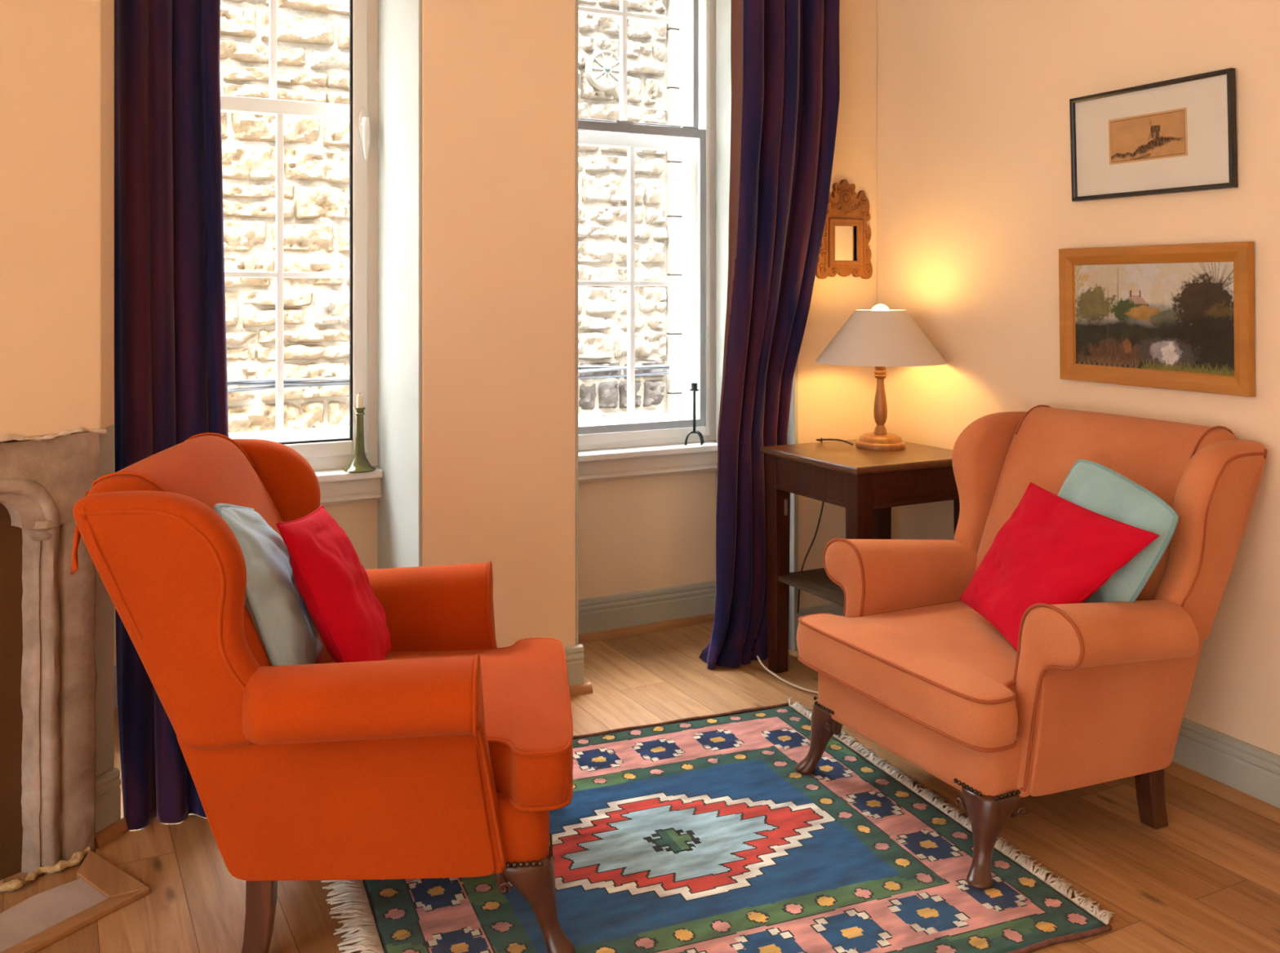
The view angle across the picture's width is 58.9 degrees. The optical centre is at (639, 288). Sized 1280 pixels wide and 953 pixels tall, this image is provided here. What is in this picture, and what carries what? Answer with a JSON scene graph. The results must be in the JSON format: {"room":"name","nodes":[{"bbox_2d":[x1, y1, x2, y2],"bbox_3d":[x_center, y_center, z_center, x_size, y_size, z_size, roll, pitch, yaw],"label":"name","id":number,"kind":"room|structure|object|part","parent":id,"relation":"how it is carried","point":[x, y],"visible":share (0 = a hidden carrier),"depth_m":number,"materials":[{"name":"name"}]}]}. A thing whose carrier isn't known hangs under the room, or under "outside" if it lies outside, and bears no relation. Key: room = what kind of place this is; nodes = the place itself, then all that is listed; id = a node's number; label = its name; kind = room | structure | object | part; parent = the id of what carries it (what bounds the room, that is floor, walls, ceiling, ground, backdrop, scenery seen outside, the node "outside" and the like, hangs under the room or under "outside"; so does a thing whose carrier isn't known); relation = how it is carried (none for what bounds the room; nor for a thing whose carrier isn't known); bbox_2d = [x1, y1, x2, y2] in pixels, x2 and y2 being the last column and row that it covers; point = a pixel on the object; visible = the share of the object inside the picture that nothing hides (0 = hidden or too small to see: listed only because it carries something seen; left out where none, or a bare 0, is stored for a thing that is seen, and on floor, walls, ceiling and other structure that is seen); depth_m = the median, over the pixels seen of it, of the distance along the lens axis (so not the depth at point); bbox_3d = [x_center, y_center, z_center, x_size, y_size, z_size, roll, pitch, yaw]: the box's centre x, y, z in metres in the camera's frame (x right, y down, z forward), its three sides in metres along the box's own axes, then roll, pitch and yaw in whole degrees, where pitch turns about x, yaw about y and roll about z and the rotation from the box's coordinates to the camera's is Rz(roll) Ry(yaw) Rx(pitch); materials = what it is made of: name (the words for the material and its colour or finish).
{"room":"living room","nodes":[
{"label":"living room","id":0,"kind":"room"},
{"bbox_2d":[0,0,114,437],"bbox_3d":[-2.747,-0.647,1.725,3.560,1.965,2.620,0,0,-28],"label":"wall","id":1,"kind":"structure","parent":0,"point":[57,56],"depth_m":2.57,"materials":[{"name":"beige paint"}]},
{"bbox_2d":[114,0,228,830],"bbox_3d":[-1.173,0.008,2.877,0.284,2.617,0.233,0,0,-31],"label":"curtain","id":2,"kind":"object","parent":1,"relation":"hanging from","point":[171,381],"visible":0.63,"depth_m":2.86,"materials":[{"name":"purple fabric"}]},
{"bbox_2d":[94,425,114,777],"bbox_3d":[-2.758,0.877,1.747,3.560,1.085,2.570,0,0,-28],"label":"wall","id":3,"kind":"structure","parent":0,"point":[104,606],"depth_m":2.74,"materials":[{"name":"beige plaster"}]},
{"bbox_2d":[94,767,120,834],"bbox_3d":[-1.288,1.245,2.719,0.021,0.150,0.092,0,0,18],"label":"baseboard","id":4,"kind":"structure","parent":3,"relation":"attached to","point":[108,791],"depth_m":2.72,"materials":[{"name":"grey paint"}]},
{"bbox_2d":[94,817,129,848],"bbox_3d":[-1.267,1.306,2.718,0.022,0.028,0.104,0,0,18],"label":"trim","id":5,"kind":"structure","parent":3,"relation":"attached to","point":[118,828],"depth_m":2.71,"materials":[{"name":"brown wood"}]},
{"bbox_2d":[114,440,715,666],"bbox_3d":[-0.746,1.020,4.121,2.337,0.800,0.258,0,0,-28],"label":"wall","id":6,"kind":"structure","parent":0,"point":[652,532],"depth_m":4.36,"materials":[{"name":"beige paint"}]},
{"bbox_2d":[114,666,117,707],"bbox_3d":[-1.271,1.245,3.685,0.842,0.150,0.021,0,0,-28],"label":"baseboard","id":7,"kind":"structure","parent":6,"relation":"attached to","point":[115,668],"depth_m":3.49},
{"bbox_2d":[114,706,118,719],"bbox_3d":[-1.262,1.306,3.667,0.842,0.028,0.022,0,0,-28],"label":"trim","id":8,"kind":"structure","parent":6,"relation":"attached to","point":[116,716],"depth_m":3.48,"materials":[{"name":"brown wood"}]},
{"bbox_2d":[113,0,377,471],"bbox_3d":[-1.328,-0.417,3.782,0.970,2.065,0.316,0,0,-28],"label":"window","id":9,"kind":"structure","parent":6,"relation":"in","point":[331,447],"depth_m":3.88,"materials":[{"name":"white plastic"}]},
{"bbox_3d":[-1.354,-0.043,3.831,0.869,1.205,0.035,0,0,-28],"label":"sash","id":10,"kind":"part","parent":9,"relation":"part of","materials":[{"name":"white paint"}]},
{"bbox_3d":[-1.375,-1.000,3.871,0.869,0.800,0.035,0,0,-28],"label":"sash","id":11,"kind":"part","parent":9,"relation":"part of","materials":[{"name":"white paint"}]},
{"bbox_3d":[-1.308,-0.388,3.738,0.883,2.005,0.072,0,0,-28],"label":"frame","id":12,"kind":"part","parent":9,"relation":"part of","materials":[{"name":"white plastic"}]},
{"bbox_3d":[-0.933,-0.526,3.849,0.032,0.184,0.064,0,0,-28],"label":"handle","id":13,"kind":"part","parent":9,"relation":"part of","materials":[{"name":"white plastic"}]},
{"bbox_2d":[314,466,382,505],"bbox_3d":[-1.286,0.668,3.693,0.864,0.107,0.170,0,0,-28],"label":"sill","id":14,"kind":"structure","parent":6,"relation":"attached to","point":[336,486],"depth_m":3.79,"materials":[{"name":"white paint"}]},
{"bbox_2d":[343,394,376,473],"bbox_3d":[-0.944,0.484,3.817,0.108,0.262,0.108,0,0,-28],"label":"candlestick","id":15,"kind":"object","parent":14,"relation":"on","point":[359,464],"visible":1,"depth_m":3.80,"materials":[{"name":"green"}]},
{"bbox_2d":[356,394,363,408],"bbox_3d":[-0.944,0.386,3.817,0.021,0.053,0.021,0,0,-19],"label":"candle","id":16,"kind":"object","parent":15,"relation":"on","point":[359,397],"depth_m":3.81,"materials":[{"name":"beige wax"}]},
{"bbox_2d":[377,0,422,568],"bbox_3d":[-0.784,-0.040,3.681,0.010,2.720,0.480,0,0,-28],"label":"window reveal","id":17,"kind":"structure","parent":6,"relation":"attached to","point":[399,21],"depth_m":3.63,"materials":[{"name":"white paint"}]},
{"bbox_2d":[575,0,577,645],"bbox_3d":[-0.318,-0.040,3.928,0.010,2.720,0.480,0,0,-28],"label":"trim","id":18,"kind":"structure","parent":6,"relation":"attached to","point":[576,1],"depth_m":3.71,"materials":[{"name":"white paint"}]},
{"bbox_2d":[577,613,714,644],"bbox_3d":[-0.049,1.306,4.309,0.823,0.028,0.022,0,0,-28],"label":"trim","id":19,"kind":"structure","parent":6,"relation":"attached to","point":[704,619],"depth_m":4.34,"materials":[{"name":"brown wood"}]},
{"bbox_2d":[577,0,715,451],"bbox_3d":[-0.109,-0.410,4.466,0.894,2.080,0.248,0,0,-28],"label":"window","id":20,"kind":"structure","parent":6,"relation":"in","point":[696,131],"depth_m":4.54,"materials":[{"name":"white paint"}]},
{"bbox_3d":[-0.141,-0.983,4.525,0.793,0.835,0.035,0,0,-28],"label":"sash","id":21,"kind":"part","parent":20,"relation":"part of","materials":[{"name":"white paint"}]},
{"bbox_3d":[-0.119,-0.015,4.485,0.793,1.190,0.035,0,0,-28],"label":"sash","id":22,"kind":"part","parent":20,"relation":"part of","materials":[{"name":"white paint"}]},
{"bbox_3d":[-0.140,-0.410,4.523,0.894,2.080,0.118,0,0,-28],"label":"frame","id":23,"kind":"part","parent":20,"relation":"part of","materials":[{"name":"white paint"}]},
{"bbox_2d":[577,581,715,635],"bbox_3d":[-0.058,1.245,4.327,0.823,0.150,0.021,0,0,-28],"label":"baseboard","id":24,"kind":"structure","parent":6,"relation":"attached to","point":[654,606],"depth_m":4.36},
{"bbox_2d":[577,441,717,482],"bbox_3d":[-0.065,0.668,4.339,0.822,0.107,0.170,0,0,-28],"label":"sill","id":25,"kind":"structure","parent":6,"relation":"attached to","point":[593,465],"depth_m":4.32,"materials":[{"name":"white paint"}]},
{"bbox_2d":[684,382,703,445],"bbox_3d":[0.212,0.492,4.433,0.082,0.239,0.057,0,0,-5],"label":"candlestick","id":26,"kind":"object","parent":25,"relation":"on","point":[694,385],"visible":1,"depth_m":4.43,"materials":[{"name":"black metal"}]},
{"bbox_3d":[0.193,0.586,4.417,0.047,0.052,0.008,0,0,-38],"label":"leg","id":27,"kind":"part","parent":26,"relation":"part of","materials":[{"name":"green metal"}]},
{"bbox_3d":[0.212,0.482,4.433,0.011,0.165,0.011,0,0,-28],"label":"stem","id":28,"kind":"part","parent":26,"relation":"part of","materials":[{"name":"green metal"}]},
{"bbox_2d":[688,382,699,391],"bbox_3d":[0.212,0.388,4.433,0.040,0.030,0.040,0,0,-28],"label":"cup","id":29,"kind":"object","parent":26,"relation":"on","point":[694,385],"depth_m":4.42,"materials":[{"name":"metal"}]},
{"bbox_3d":[0.228,0.586,4.420,0.038,0.052,0.008,0,0,38],"label":"leg","id":30,"kind":"part","parent":26,"relation":"part of","materials":[{"name":"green metal"}]},
{"bbox_2d":[376,0,575,648],"bbox_3d":[-0.612,-0.105,3.918,0.518,3.050,0.742,0,0,-28],"label":"wall pier","id":31,"kind":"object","parent":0,"point":[499,76],"visible":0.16,"depth_m":3.59,"materials":[{"name":"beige paint"}]},
{"bbox_2d":[564,644,584,686],"bbox_3d":[-0.422,1.245,3.587,0.531,0.150,0.021,0,0,-28],"label":"baseboard","id":32,"kind":"object","parent":31,"relation":"attached to","point":[575,656],"visible":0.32,"depth_m":3.69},
{"bbox_2d":[0,622,1279,952],"bbox_3d":[-0.441,1.380,0.191,7.800,0.120,7.550,0,0,-28],"label":"floor","id":33,"kind":"structure","parent":0,"point":[1207,881],"depth_m":2.63,"materials":[{"name":"brown wood"}]},
{"bbox_2d":[0,427,106,893],"bbox_3d":[-1.734,0.822,2.173,0.239,1.002,1.357,0,0,37],"label":"fireplace","id":34,"kind":"object","parent":33,"relation":"on","point":[48,673],"visible":0.91,"depth_m":2.56,"materials":[{"name":"stone"}]},
{"bbox_3d":[-1.716,0.870,2.151,0.012,0.900,1.060,0,0,37],"label":"infill panel","id":35,"kind":"part","parent":34,"relation":"part of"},
{"bbox_3d":[-1.683,0.494,2.127,0.072,0.164,1.169,0,0,37],"label":"hood moulding","id":36,"kind":"part","parent":34,"relation":"part of","materials":[{"name":"stone"}]},
{"bbox_2d":[0,850,149,952],"bbox_3d":[-1.408,1.313,1.972,0.259,0.014,1.328,0,0,22],"label":"hearth","id":37,"kind":"object","parent":33,"relation":"on","point":[100,889],"visible":1,"depth_m":2.40,"materials":[{"name":"stone"}]},
{"bbox_2d":[568,682,592,697],"bbox_3d":[-0.403,1.306,3.574,0.553,0.028,0.022,0,0,-28],"label":"trim","id":38,"kind":"structure","parent":33,"relation":"on","point":[585,688],"depth_m":3.68,"materials":[{"name":"brown wood"}]},
{"bbox_2d":[320,697,1114,952],"bbox_3d":[0.041,1.312,2.708,1.540,0.015,1.407,0,0,-22],"label":"rug","id":39,"kind":"object","parent":33,"relation":"on","point":[703,834],"visible":0.73,"depth_m":2.53,"materials":[{"name":"multicoloured patterned wool"},{"name":"cream wool"},{"name":"brown wool"}]},
{"bbox_2d":[70,432,575,952],"bbox_3d":[-0.628,0.837,2.511,0.942,0.967,0.938,0,0,-6],"label":"armchair","id":40,"kind":"object","parent":39,"relation":"on","point":[450,754],"visible":0.93,"depth_m":2.17,"materials":[{"name":"orange fabric"}]},
{"bbox_3d":[-0.905,0.746,2.483,0.379,0.780,0.691,0,0,-6],"label":"backrest","id":41,"kind":"part","parent":40,"relation":"part of","materials":[{"name":"orange fabric"}]},
{"bbox_3d":[-0.742,1.214,2.201,0.069,0.212,0.052,0,0,-6],"label":"leg","id":42,"kind":"part","parent":40,"relation":"part of","materials":[{"name":"brown wood"}]},
{"bbox_2d":[213,503,322,666],"bbox_3d":[-0.791,0.640,2.455,0.182,0.421,0.419,0,0,-7],"label":"cushion","id":43,"kind":"object","parent":40,"relation":"on","point":[288,635],"visible":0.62,"depth_m":2.33,"materials":[{"name":"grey fabric"}]},
{"bbox_2d":[275,505,392,662],"bbox_3d":[-0.667,0.675,2.530,0.198,0.384,0.390,0,0,-5],"label":"cushion","id":44,"kind":"object","parent":40,"relation":"on","point":[335,588],"visible":0.87,"depth_m":2.39,"materials":[{"name":"fabric"}]},
{"bbox_3d":[-0.580,0.985,2.185,0.601,0.311,0.044,0,0,-4],"label":"panel","id":45,"kind":"part","parent":40,"relation":"part of","materials":[{"name":"orange fabric"}]},
{"bbox_3d":[-0.505,0.925,2.153,0.503,0.431,0.193,0,0,-6],"label":"arm","id":46,"kind":"part","parent":40,"relation":"part of","materials":[{"name":"orange fabric"}]},
{"bbox_3d":[-0.503,1.078,2.524,0.590,0.148,0.664,0,0,-6],"label":"seat","id":47,"kind":"part","parent":40,"relation":"part of","materials":[{"name":"orange fabric"}]},
{"bbox_3d":[-0.578,0.925,2.887,0.503,0.431,0.193,0,0,-6],"label":"arm","id":48,"kind":"part","parent":40,"relation":"part of","materials":[{"name":"orange fabric"}]},
{"bbox_2d":[330,639,573,806],"bbox_3d":[-0.476,0.946,2.526,0.635,0.140,0.740,0,0,-6],"label":"seat cushion","id":49,"kind":"object","parent":40,"relation":"on","point":[522,756],"depth_m":2.20,"materials":[{"name":"orange fabric"}]},
{"bbox_3d":[-0.209,1.217,2.260,0.163,0.189,0.132,0,0,-6],"label":"leg","id":50,"kind":"part","parent":40,"relation":"part of","materials":[{"name":"brown wood"}]},
{"bbox_2d":[795,404,1266,889],"bbox_3d":[0.992,0.837,2.982,0.942,0.967,0.938,0,0,-27],"label":"armchair","id":51,"kind":"object","parent":39,"relation":"on","point":[1095,693],"visible":0.96,"depth_m":2.75,"materials":[{"name":"fabric"}]},
{"bbox_3d":[0.511,1.217,3.065,0.163,0.189,0.132,0,0,-27],"label":"leg","id":52,"kind":"part","parent":51,"relation":"part of","materials":[{"name":"brown wood"}]},
{"bbox_3d":[0.748,0.925,3.272,0.503,0.431,0.193,0,0,-27],"label":"arm","id":53,"kind":"part","parent":51,"relation":"part of","materials":[{"name":"fabric"}]},
{"bbox_2d":[795,601,1017,748],"bbox_3d":[0.856,0.946,2.913,0.635,0.140,0.740,0,0,-27],"label":"seat cushion","id":54,"kind":"object","parent":51,"relation":"on","point":[942,667],"depth_m":2.76,"materials":[{"name":"fabric"}]},
{"bbox_3d":[0.775,1.217,2.544,0.163,0.189,0.132,0,0,-27],"label":"leg","id":55,"kind":"part","parent":51,"relation":"part of","materials":[{"name":"brown wood"}]},
{"bbox_3d":[0.880,1.078,2.925,0.590,0.148,0.664,0,0,-27],"label":"seat","id":56,"kind":"part","parent":51,"relation":"part of","materials":[{"name":"fabric"}]},
{"bbox_2d":[960,482,1159,651],"bbox_3d":[0.985,0.695,2.819,0.248,0.355,0.566,0,0,-17],"label":"cushion","id":57,"kind":"object","parent":51,"relation":"on","point":[1052,549],"visible":0.88,"depth_m":2.77,"materials":[{"name":"fabric"}]},
{"bbox_3d":[1.240,0.766,3.108,0.378,0.820,0.690,0,0,-27],"label":"backrest","id":58,"kind":"part","parent":51,"relation":"part of","materials":[{"name":"fabric"}]},
{"bbox_3d":[1.082,0.925,2.614,0.503,0.431,0.193,0,0,-27],"label":"arm","id":59,"kind":"part","parent":51,"relation":"part of","materials":[{"name":"fabric"}]},
{"bbox_3d":[1.127,1.002,2.683,0.601,0.343,0.046,0,0,-28],"label":"panel","id":60,"kind":"part","parent":51,"relation":"part of","materials":[{"name":"fabric"}]},
{"bbox_2d":[1057,459,1178,603],"bbox_3d":[1.127,0.651,2.813,0.181,0.405,0.426,0,0,-16],"label":"cushion","id":61,"kind":"object","parent":51,"relation":"on","point":[1093,486],"visible":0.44,"depth_m":2.72,"materials":[{"name":"fabric"}]},
{"bbox_3d":[1.255,1.232,2.782,0.068,0.175,0.052,0,0,-27],"label":"leg","id":62,"kind":"part","parent":51,"relation":"part of","materials":[{"name":"brown wood"}]},
{"bbox_2d":[756,655,817,693],"bbox_3d":[0.627,1.292,3.714,0.580,0.051,0.125,0,0,29],"label":"cord","id":63,"kind":"object","parent":33,"relation":"on","point":[757,657],"visible":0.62,"depth_m":3.76,"materials":[{"name":"white plastic"}]},
{"bbox_2d":[760,439,959,673],"bbox_3d":[0.776,0.935,3.820,0.537,0.770,0.526,0,0,-28],"label":"side table","id":64,"kind":"object","parent":33,"relation":"on","point":[867,483],"visible":0.59,"depth_m":3.72,"materials":[{"name":"brown wood"}]},
{"bbox_3d":[0.477,0.948,3.908,0.060,0.744,0.060,0,0,-28],"label":"leg","id":65,"kind":"part","parent":64,"relation":"part of","materials":[{"name":"brown wood"}]},
{"bbox_3d":[0.500,0.752,3.886,0.012,0.055,0.003,0,0,-28],"label":"socket plate","id":66,"kind":"part","parent":64,"relation":"part of","materials":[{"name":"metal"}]},
{"bbox_2d":[777,568,844,607],"bbox_3d":[0.770,0.994,3.809,0.468,0.016,0.441,0,0,-28],"label":"shelf","id":67,"kind":"object","parent":64,"relation":"attached to","point":[815,582],"depth_m":3.80,"materials":[{"name":"brown wood"}]},
{"bbox_3d":[0.681,0.948,3.523,0.060,0.744,0.060,0,0,-28],"label":"leg","id":68,"kind":"part","parent":64,"relation":"part of","materials":[{"name":"brown wood"}]},
{"bbox_2d":[796,304,946,613],"bbox_3d":[0.822,0.608,3.918,0.444,1.104,0.471,0,0,-28],"label":"table lamp","id":69,"kind":"object","parent":64,"relation":"on","point":[880,337],"depth_m":3.80,"materials":[{"name":"beige fabric"}]},
{"bbox_3d":[0.654,0.843,3.990,0.116,0.634,0.185,0,0,-28],"label":"lamp cord","id":70,"kind":"part","parent":69,"relation":"part of","materials":[{"name":"black plastic"}]},
{"bbox_3d":[0.829,0.371,3.906,0.047,0.270,0.047,0,0,-28],"label":"stem","id":71,"kind":"part","parent":69,"relation":"part of","materials":[{"name":"brown wood"}]},
{"bbox_3d":[0.829,0.119,3.906,0.076,0.126,0.076,0,0,-28],"label":"bulb","id":72,"kind":"part","parent":69,"relation":"part of","materials":[{"name":"white glass"}]},
{"bbox_3d":[0.829,0.166,3.906,0.444,0.180,0.444,0,0,-28],"label":"lamp shade","id":73,"kind":"part","parent":69,"relation":"part of","materials":[{"name":"fabric"}]},
{"bbox_3d":[0.872,0.948,4.117,0.060,0.744,0.060,0,0,-28],"label":"leg","id":74,"kind":"part","parent":64,"relation":"part of","materials":[{"name":"brown wood"}]},
{"bbox_3d":[1.076,0.948,3.732,0.060,0.744,0.060,0,0,-28],"label":"leg","id":75,"kind":"part","parent":64,"relation":"part of","materials":[{"name":"brown wood"}]},
{"bbox_2d":[798,0,877,608],"bbox_3d":[0.759,-0.105,4.644,0.813,3.050,0.742,0,0,-28],"label":"wall","id":76,"kind":"structure","parent":0,"point":[836,402],"depth_m":4.23,"materials":[{"name":"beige paint"}]},
{"bbox_2d":[715,0,731,523],"bbox_3d":[0.423,-0.040,4.353,0.052,2.720,0.422,0,0,-28],"label":"window reveal","id":77,"kind":"structure","parent":76,"relation":"attached to","point":[723,77],"depth_m":4.49,"materials":[{"name":"white paint"}]},
{"bbox_2d":[698,0,839,669],"bbox_3d":[0.463,0.009,4.035,0.519,2.618,0.239,0,0,-28],"label":"curtain","id":78,"kind":"object","parent":76,"relation":"hanging from","point":[785,54],"visible":0.93,"depth_m":3.96,"materials":[{"name":"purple fabric"}]},
{"bbox_2d":[786,358,798,651],"bbox_3d":[0.553,-0.040,4.148,0.018,2.720,0.066,0,0,-28],"label":"trim","id":79,"kind":"structure","parent":76,"relation":"attached to","point":[793,426],"depth_m":4.12,"materials":[{"name":"white paint"}]},
{"bbox_2d":[798,603,844,623],"bbox_3d":[0.727,1.245,4.195,0.330,0.150,0.021,0,0,-28],"label":"baseboard","id":80,"kind":"structure","parent":76,"relation":"attached to","point":[833,609],"depth_m":4.16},
{"bbox_2d":[815,179,872,279],"bbox_3d":[0.761,-0.218,4.210,0.258,0.371,0.025,0,0,-28],"label":"mirror","id":81,"kind":"object","parent":76,"relation":"attached to","point":[844,251],"visible":0.89,"depth_m":4.21,"materials":[{"name":"brown wood"}]},
{"bbox_2d":[835,225,855,261],"bbox_3d":[0.758,-0.166,4.216,0.106,0.132,0.003,0,0,-28],"label":"mirror glass","id":82,"kind":"object","parent":81,"relation":"attached to","point":[845,235],"depth_m":4.22,"materials":[{"name":"white"}]},
{"bbox_3d":[0.762,-0.166,4.209,0.156,0.182,0.022,0,0,-28],"label":"frame","id":83,"kind":"part","parent":81,"relation":"part of","materials":[{"name":"brown wood"}]},
{"bbox_2d":[877,0,1279,755],"bbox_3d":[2.539,-0.105,1.286,0.350,3.050,6.841,0,0,-26],"label":"wall","id":84,"kind":"structure","parent":0,"point":[976,210],"depth_m":3.55,"materials":[{"name":"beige paint"}]},
{"bbox_2d":[1069,67,1237,201],"bbox_3d":[1.419,-0.414,3.170,0.030,0.308,0.537,0,0,-26],"label":"framed piece","id":85,"kind":"object","parent":84,"relation":"attached to","point":[1179,135],"visible":1,"depth_m":3.14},
{"bbox_2d":[1108,107,1187,164],"bbox_3d":[1.418,-0.422,3.173,0.004,0.130,0.262,0,0,-26],"label":"print","id":86,"kind":"object","parent":85,"relation":"attached to","point":[1162,135],"depth_m":3.17},
{"bbox_2d":[1058,241,1255,396],"bbox_3d":[1.419,0.080,3.166,0.032,0.395,0.626,0,0,-26],"label":"framed painting","id":87,"kind":"object","parent":84,"relation":"attached to","point":[1178,317],"visible":1,"depth_m":3.12,"materials":[{"name":"multicoloured paint"}]},
{"bbox_2d":[1164,761,1279,824],"bbox_3d":[2.318,1.306,1.269,0.022,0.028,6.600,0,0,-26],"label":"trim","id":88,"kind":"structure","parent":84,"relation":"attached to","point":[1264,809],"depth_m":2.93,"materials":[{"name":"brown wood"}]},
{"bbox_2d":[1172,717,1279,808],"bbox_3d":[2.337,1.245,1.278,0.021,0.150,6.600,0,0,-26],"label":"baseboard","id":89,"kind":"structure","parent":84,"relation":"attached to","point":[1251,770],"depth_m":2.94,"materials":[{"name":"grey paint"}]},
{"bbox_3d":[-0.421,1.695,7.206,12.000,0.150,4.870,0,0,-28],"label":"floor","id":90,"kind":"structure","parent":0,"visible":0},
{"bbox_2d":[219,0,682,433],"bbox_3d":[-0.812,-0.311,7.090,6.800,3.863,0.507,0,0,-28],"label":"wall","id":91,"kind":"structure","parent":90,"relation":"on","point":[313,38],"depth_m":6.39,"materials":[{"name":"stone"}]},
{"bbox_2d":[227,364,671,392],"bbox_3d":[-1.313,0.524,6.541,3.401,0.091,0.041,0,0,-28],"label":"cable","id":92,"kind":"object","parent":91,"relation":"attached to","point":[268,384],"visible":0.37,"depth_m":6.30,"materials":[{"name":"white plastic"}]},
{"bbox_2d":[585,49,619,90],"bbox_3d":[-0.217,-1.370,7.129,0.244,0.244,0.086,0,0,-28],"label":"plate","id":93,"kind":"object","parent":91,"relation":"attached to","point":[602,67],"visible":0.93,"depth_m":7.10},
{"bbox_2d":[666,0,682,413],"bbox_3d":[0.379,-0.379,7.555,0.460,3.590,0.100,0,0,-28],"label":"trim","id":94,"kind":"structure","parent":91,"relation":"attached to","point":[673,170],"depth_m":7.42,"materials":[{"name":"wood"}]}
]}

